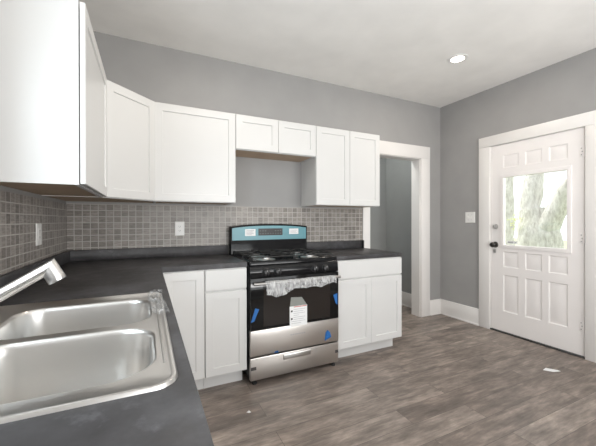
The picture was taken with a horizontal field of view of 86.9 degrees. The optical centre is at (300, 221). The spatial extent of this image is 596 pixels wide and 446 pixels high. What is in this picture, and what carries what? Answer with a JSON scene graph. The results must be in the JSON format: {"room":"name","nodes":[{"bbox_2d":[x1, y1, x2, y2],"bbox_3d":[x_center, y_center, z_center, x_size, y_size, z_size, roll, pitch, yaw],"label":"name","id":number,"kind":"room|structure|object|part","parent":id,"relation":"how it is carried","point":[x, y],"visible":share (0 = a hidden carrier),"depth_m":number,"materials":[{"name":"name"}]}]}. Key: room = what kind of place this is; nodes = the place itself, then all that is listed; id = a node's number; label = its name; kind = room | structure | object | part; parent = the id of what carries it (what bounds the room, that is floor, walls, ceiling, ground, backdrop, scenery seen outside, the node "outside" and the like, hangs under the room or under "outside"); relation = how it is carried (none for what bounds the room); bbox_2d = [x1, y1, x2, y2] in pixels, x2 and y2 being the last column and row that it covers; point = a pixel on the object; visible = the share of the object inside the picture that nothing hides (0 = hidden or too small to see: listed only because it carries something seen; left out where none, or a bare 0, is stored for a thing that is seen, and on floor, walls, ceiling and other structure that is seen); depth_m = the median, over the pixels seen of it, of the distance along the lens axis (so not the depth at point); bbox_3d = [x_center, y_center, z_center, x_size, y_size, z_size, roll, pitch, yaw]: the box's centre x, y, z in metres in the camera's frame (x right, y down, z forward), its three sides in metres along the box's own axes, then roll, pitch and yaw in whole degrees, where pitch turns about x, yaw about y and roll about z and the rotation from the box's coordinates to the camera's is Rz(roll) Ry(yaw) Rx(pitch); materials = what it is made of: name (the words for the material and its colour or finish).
{"room":"kitchen","nodes":[
{"label":"kitchen","id":0,"kind":"room"},
{"bbox_2d":[0,185,66,274],"bbox_3d":[-0.827,-0.131,0.282,0.148,2.700,4.600,0,0,-26],"label":"wall","id":1,"kind":"structure","parent":0,"point":[20,211],"depth_m":1.61,"materials":[{"name":"tile"}]},
{"bbox_2d":[36,223,41,245],"bbox_3d":[-1.454,0.071,1.751,0.008,0.122,0.085,0,0,-26],"label":"outlet","id":2,"kind":"object","parent":1,"relation":"attached to","point":[38,225],"visible":1,"depth_m":1.74,"materials":[{"name":"white plastic"}]},
{"bbox_2d":[0,0,106,197],"bbox_3d":[-1.192,-0.523,1.562,0.326,0.746,0.776,0,0,-26],"label":"upper cabinet","id":3,"kind":"object","parent":1,"relation":"attached to","point":[53,80],"visible":1,"depth_m":1.24,"materials":[{"name":"paint"}]},
{"bbox_3d":[-1.211,-0.162,1.554,0.285,0.017,0.743,0,0,-26],"label":"panel","id":4,"kind":"part","parent":3,"relation":"part of","materials":[{"name":"brown wood"}]},
{"bbox_3d":[-1.054,-0.524,1.628,0.019,0.740,0.771,0,0,-26],"label":"door","id":5,"kind":"part","parent":3,"relation":"part of","materials":[{"name":"paint"}]},
{"bbox_2d":[66,31,439,299],"bbox_3d":[0.008,-0.141,3.313,4.299,2.700,0.138,0,0,-26],"label":"wall","id":6,"kind":"structure","parent":0,"point":[268,191],"depth_m":2.99,"materials":[{"name":"paint"}]},
{"bbox_2d":[47,80,154,202],"bbox_3d":[-1.365,-0.525,2.237,0.607,0.746,0.607,0,0,-26],"label":"upper cabinet","id":7,"kind":"object","parent":6,"relation":"attached to","point":[130,115],"visible":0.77,"depth_m":2.15,"materials":[{"name":"paint"}]},
{"bbox_3d":[-1.372,-0.164,2.241,0.591,0.017,0.591,0,0,-26],"label":"panel","id":8,"kind":"part","parent":7,"relation":"part of","materials":[{"name":"brown wood"}]},
{"bbox_3d":[-1.159,-0.526,2.166,0.019,0.740,0.408,0,0,19],"label":"door","id":9,"kind":"part","parent":7,"relation":"part of","materials":[{"name":"paint"}]},
{"bbox_2d":[175,222,183,235],"bbox_3d":[-1.042,0.060,2.722,0.078,0.122,0.008,0,0,-26],"label":"outlet","id":10,"kind":"object","parent":6,"relation":"attached to","point":[179,226],"visible":1,"depth_m":2.72,"materials":[{"name":"white plastic"}]},
{"bbox_2d":[153,102,235,204],"bbox_3d":[-0.884,-0.527,2.629,0.616,0.746,0.323,0,0,-26],"label":"upper cabinet","id":11,"kind":"object","parent":6,"relation":"attached to","point":[195,159],"visible":0.95,"depth_m":2.48,"materials":[{"name":"paint"}]},
{"bbox_3d":[-0.892,-0.165,2.647,0.584,0.017,0.285,0,0,-26],"label":"panel","id":12,"kind":"part","parent":11,"relation":"part of","materials":[{"name":"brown wood"}]},
{"bbox_2d":[67,203,362,250],"bbox_3d":[-0.528,0.039,2.981,2.751,0.363,0.008,0,0,-26],"label":"tile backsplash","id":13,"kind":"structure","parent":6,"relation":"attached to","point":[89,226],"depth_m":2.74,"materials":[{"name":"tile"}]},
{"bbox_2d":[235,114,315,162],"bbox_3d":[-0.263,-0.755,2.930,0.762,0.294,0.323,0,0,-26],"label":"upper cabinet","id":14,"kind":"object","parent":6,"relation":"attached to","point":[255,137],"visible":0.9,"depth_m":2.79,"materials":[{"name":"paint"}]},
{"bbox_3d":[-0.368,-0.755,2.710,0.378,0.288,0.019,0,0,-26],"label":"door","id":15,"kind":"part","parent":14,"relation":"part of","materials":[{"name":"paint"}]},
{"bbox_3d":[-0.271,-0.619,2.947,0.730,0.017,0.285,0,0,-26],"label":"panel","id":16,"kind":"part","parent":14,"relation":"part of","materials":[{"name":"brown wood"}]},
{"bbox_3d":[-0.025,-0.755,2.877,0.378,0.288,0.019,0,0,-26],"label":"door","id":17,"kind":"part","parent":14,"relation":"part of","materials":[{"name":"paint"}]},
{"bbox_2d":[301,126,379,207],"bbox_3d":[0.421,-0.531,3.263,0.757,0.746,0.323,0,0,-26],"label":"upper cabinet","id":18,"kind":"object","parent":6,"relation":"attached to","point":[344,171],"visible":0.99,"depth_m":3.11,"materials":[{"name":"paint"}]},
{"bbox_3d":[0.318,-0.530,3.044,0.377,0.740,0.019,0,0,-26],"label":"door","id":19,"kind":"part","parent":18,"relation":"part of","materials":[{"name":"paint"}]},
{"bbox_3d":[0.413,-0.169,3.281,0.725,0.017,0.285,0,0,-26],"label":"panel","id":20,"kind":"part","parent":18,"relation":"part of","materials":[{"name":"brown wood"}]},
{"bbox_3d":[0.659,-0.531,3.209,0.374,0.740,0.019,0,0,-26],"label":"door","id":21,"kind":"part","parent":18,"relation":"part of","materials":[{"name":"paint"}]},
{"bbox_2d":[362,140,429,316],"bbox_3d":[1.156,0.128,3.867,1.053,2.155,0.157,0,0,-26],"label":"trim","id":22,"kind":"structure","parent":6,"relation":"attached to","point":[419,156],"depth_m":3.99,"materials":[{"name":"paint"}]},
{"bbox_2d":[430,299,440,315],"bbox_3d":[1.755,1.108,4.082,0.208,0.192,0.028,0,0,-26],"label":"baseboard","id":23,"kind":"structure","parent":6,"relation":"attached to","point":[434,304],"depth_m":4.07,"materials":[{"name":"paint"}]},
{"bbox_2d":[78,0,595,107],"bbox_3d":[0.482,-1.546,1.415,5.119,0.120,5.800,0,0,-26],"label":"ceiling","id":24,"kind":"structure","parent":0,"point":[400,49],"depth_m":2.53,"materials":[{"name":"paint"}]},
{"bbox_2d":[447,54,467,63],"bbox_3d":[1.440,-1.488,2.876,0.170,0.007,0.170,0,0,-26],"label":"recessed light","id":25,"kind":"object","parent":24,"relation":"in","point":[458,58],"visible":1,"depth_m":2.86,"materials":[{"name":"white plastic"}]},
{"bbox_2d":[370,158,410,293],"bbox_3d":[0.629,-0.145,4.164,2.080,2.700,0.850,0,0,-26],"label":"wall","id":26,"kind":"structure","parent":0,"point":[390,222],"depth_m":4.69,"materials":[{"name":"paint"}]},
{"bbox_2d":[402,291,410,307],"bbox_3d":[0.650,1.109,4.127,1.880,0.192,0.740,0,0,-26],"label":"baseboard","id":27,"kind":"structure","parent":26,"relation":"attached to","point":[406,297],"depth_m":4.47,"materials":[{"name":"paint"}]},
{"bbox_2d":[198,305,595,445],"bbox_3d":[0.845,1.273,1.599,4.319,0.120,5.800,0,0,-26],"label":"floor","id":28,"kind":"structure","parent":0,"point":[446,380],"depth_m":2.17,"materials":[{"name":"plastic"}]},
{"bbox_2d":[163,270,204,389],"bbox_3d":[-1.148,0.777,2.162,0.904,0.874,0.918,0,0,-26],"label":"base cabinet","id":29,"kind":"object","parent":28,"relation":"on","point":[185,288],"visible":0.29,"depth_m":2.17,"materials":[{"name":"paint"}]},
{"bbox_2d":[203,267,246,388],"bbox_3d":[-0.668,0.775,2.556,0.301,0.874,0.629,0,0,-26],"label":"base cabinet","id":30,"kind":"object","parent":28,"relation":"on","point":[225,291],"visible":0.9,"depth_m":2.28,"materials":[{"name":"paint"}]},
{"bbox_3d":[-0.535,0.419,2.280,0.298,0.144,0.019,0,0,-26],"label":"drawer","id":31,"kind":"part","parent":30,"relation":"part of","materials":[{"name":"paint"}]},
{"bbox_3d":[-0.534,0.803,2.282,0.298,0.596,0.019,0,0,-26],"label":"door","id":32,"kind":"part","parent":30,"relation":"part of","materials":[{"name":"paint"}]},
{"bbox_2d":[229,224,340,384],"bbox_3d":[-0.144,0.617,2.731,0.772,1.188,0.725,0,0,-26],"label":"gas range","id":33,"kind":"object","parent":28,"relation":"on","point":[292,290],"visible":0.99,"depth_m":2.50,"materials":[{"name":"black"}]},
{"bbox_3d":[-0.252,0.383,2.359,0.060,0.060,0.034,0,0,-26],"label":"knob","id":34,"kind":"part","parent":33,"relation":"part of","materials":[{"name":"black plastic"}]},
{"bbox_3d":[-0.167,0.383,2.401,0.060,0.060,0.034,0,0,-26],"label":"knob","id":35,"kind":"part","parent":33,"relation":"part of","materials":[{"name":"black plastic"}]},
{"bbox_2d":[231,251,336,265],"bbox_3d":[-0.155,0.302,2.750,0.772,0.047,0.570,0,0,-26],"label":"cooktop","id":36,"kind":"object","parent":33,"relation":"in","point":[253,258],"depth_m":2.59,"materials":[{"name":"black metal"}]},
{"bbox_3d":[-0.029,0.904,2.496,0.764,0.190,0.040,0,0,-26],"label":"oven door","id":37,"kind":"part","parent":33,"relation":"part of","materials":[{"name":"silver metal"}]},
{"bbox_3d":[-0.030,0.615,2.495,0.764,0.386,0.040,0,0,-26],"label":"glass panel","id":38,"kind":"part","parent":33,"relation":"part of","materials":[{"name":"black glass"}]},
{"bbox_3d":[-0.030,1.095,2.497,0.764,0.166,0.038,0,0,-26],"label":"drawer","id":39,"kind":"part","parent":33,"relation":"part of","materials":[{"name":"silver metal"}]},
{"bbox_3d":[-0.038,0.371,2.510,0.766,0.091,0.064,0,0,-26],"label":"control panel","id":40,"kind":"part","parent":33,"relation":"part of","materials":[{"name":"black metal"}]},
{"bbox_3d":[-0.022,1.044,2.473,0.235,0.036,0.012,0,0,-26],"label":"handle","id":41,"kind":"part","parent":33,"relation":"part of","materials":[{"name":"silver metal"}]},
{"bbox_3d":[-0.009,0.455,2.452,0.738,0.023,0.058,0,0,-26],"label":"handle","id":42,"kind":"part","parent":33,"relation":"part of","materials":[{"name":"silver metal"}]},
{"bbox_3d":[0.124,0.382,2.542,0.060,0.060,0.034,0,0,-26],"label":"knob","id":43,"kind":"part","parent":33,"relation":"part of","materials":[{"name":"black plastic"}]},
{"bbox_3d":[0.211,0.382,2.584,0.060,0.060,0.034,0,0,-26],"label":"knob","id":44,"kind":"part","parent":33,"relation":"part of","materials":[{"name":"black plastic"}]},
{"bbox_2d":[337,257,401,357],"bbox_3d":[0.507,0.772,3.127,0.726,0.874,0.629,0,0,-26],"label":"base cabinet","id":45,"kind":"object","parent":28,"relation":"on","point":[369,290],"visible":0.76,"depth_m":2.85,"materials":[{"name":"paint"}]},
{"bbox_3d":[0.478,0.802,2.774,0.361,0.592,0.019,0,0,-26],"label":"door","id":46,"kind":"part","parent":45,"relation":"part of","materials":[{"name":"paint"}]},
{"bbox_2d":[307,240,401,260],"bbox_3d":[0.507,0.272,3.129,0.742,0.124,0.626,0,0,-26],"label":"countertop","id":47,"kind":"structure","parent":45,"relation":"on","point":[343,250],"depth_m":3.22,"materials":[{"name":"laminate"}]},
{"bbox_3d":[0.640,0.418,2.852,0.722,0.150,0.019,0,0,-26],"label":"drawer","id":48,"kind":"part","parent":45,"relation":"part of","materials":[{"name":"paint"}]},
{"bbox_3d":[0.803,0.801,2.932,0.361,0.592,0.019,0,0,-26],"label":"door","id":49,"kind":"part","parent":45,"relation":"part of","materials":[{"name":"paint"}]},
{"bbox_2d":[543,368,559,371],"bbox_3d":[2.036,1.204,2.552,0.120,0.006,0.048,0,0,22],"label":"paper scrap","id":50,"kind":"object","parent":28,"relation":"on","point":[545,369],"visible":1,"depth_m":2.55,"materials":[{"name":"white paper"}]},
{"bbox_3d":[-0.708,0.780,0.941,0.630,0.874,1.658,0,0,-26],"label":"base cabinet","id":51,"kind":"object","parent":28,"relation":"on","visible":0},
{"bbox_2d":[0,245,246,445],"bbox_3d":[-0.647,0.280,1.466,1.220,0.122,2.610,0,0,-26],"label":"countertop","id":52,"kind":"structure","parent":51,"relation":"on","point":[171,415],"depth_m":0.63,"materials":[{"name":"laminate"}]},
{"bbox_2d":[0,259,65,301],"bbox_3d":[-0.759,0.199,0.777,0.292,0.202,0.089,0,0,-26],"label":"kitchen faucet","id":53,"kind":"object","parent":52,"relation":"on","point":[50,271],"visible":1,"depth_m":0.81,"materials":[{"name":"silver metal"}]},
{"bbox_2d":[0,292,177,423],"bbox_3d":[-0.656,0.394,0.839,0.558,0.198,0.836,0,0,-26],"label":"sink","id":54,"kind":"object","parent":52,"relation":"in","point":[56,356],"visible":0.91,"depth_m":0.83,"materials":[{"name":"silver metal"}]},
{"bbox_3d":[-0.695,0.392,1.002,0.401,0.186,0.322,0,0,-26],"label":"bowl","id":55,"kind":"part","parent":54,"relation":"part of","materials":[{"name":"silver metal"}]},
{"bbox_3d":[-0.534,0.393,0.678,0.407,0.186,0.330,0,0,-26],"label":"bowl","id":56,"kind":"part","parent":54,"relation":"part of","materials":[{"name":"silver metal"}]},
{"bbox_2d":[440,48,595,327],"bbox_3d":[2.910,-0.141,2.098,0.140,2.700,4.600,0,0,-26],"label":"wall","id":57,"kind":"structure","parent":0,"point":[565,88],"depth_m":3.68,"materials":[{"name":"paint"}]},
{"bbox_2d":[440,299,478,325],"bbox_3d":[1.954,1.109,3.881,0.028,0.192,0.532,0,0,-26],"label":"baseboard","id":58,"kind":"structure","parent":57,"relation":"attached to","point":[458,311],"depth_m":3.85,"materials":[{"name":"paint"}]},
{"bbox_2d":[465,212,474,222],"bbox_3d":[2.022,-0.051,3.749,0.016,0.127,0.125,0,0,-26],"label":"light switch","id":59,"kind":"object","parent":57,"relation":"attached to","point":[469,216],"visible":1,"depth_m":3.75,"materials":[{"name":"white plastic"}]},
{"bbox_2d":[490,127,584,358],"bbox_3d":[2.359,0.185,3.163,0.204,2.043,0.855,0,0,-26],"label":"door","id":60,"kind":"structure","parent":57,"relation":"in","point":[538,292],"depth_m":3.07,"materials":[{"name":"paint"}]},
{"bbox_3d":[2.132,0.254,3.470,0.066,0.066,0.066,0,0,-26],"label":"knob","id":61,"kind":"part","parent":60,"relation":"part of","materials":[{"name":"black metal"}]},
{"bbox_2d":[479,110,595,362],"bbox_3d":[2.381,0.126,3.163,0.162,2.160,1.127,0,0,-26],"label":"trim","id":62,"kind":"structure","parent":57,"relation":"attached to","point":[587,120],"depth_m":2.96,"materials":[{"name":"paint"}]},
{"label":"outside","id":63,"kind":"structure","parent":0,"visible":0},
{"bbox_2d":[514,238,566,248],"bbox_3d":[13.618,1.596,9.864,25.781,0.150,28.000,0,0,-26],"label":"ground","id":64,"kind":"structure","parent":63,"point":[515,239],"depth_m":22.27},
{"bbox_2d":[506,177,514,244],"bbox_3d":[5.711,-0.640,8.707,0.431,4.354,0.421,0,0,-6],"label":"tree","id":65,"kind":"object","parent":64,"relation":"on","point":[510,210],"visible":0.2,"depth_m":8.55,"materials":[{"name":"green plant"}]},
{"bbox_2d":[506,173,566,247],"bbox_3d":[4.913,-0.421,5.998,1.037,3.994,1.776,0,0,-26],"label":"tree","id":66,"kind":"object","parent":64,"relation":"on","point":[537,226],"visible":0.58,"depth_m":6.09,"materials":[{"name":"green plant"}]}
]}

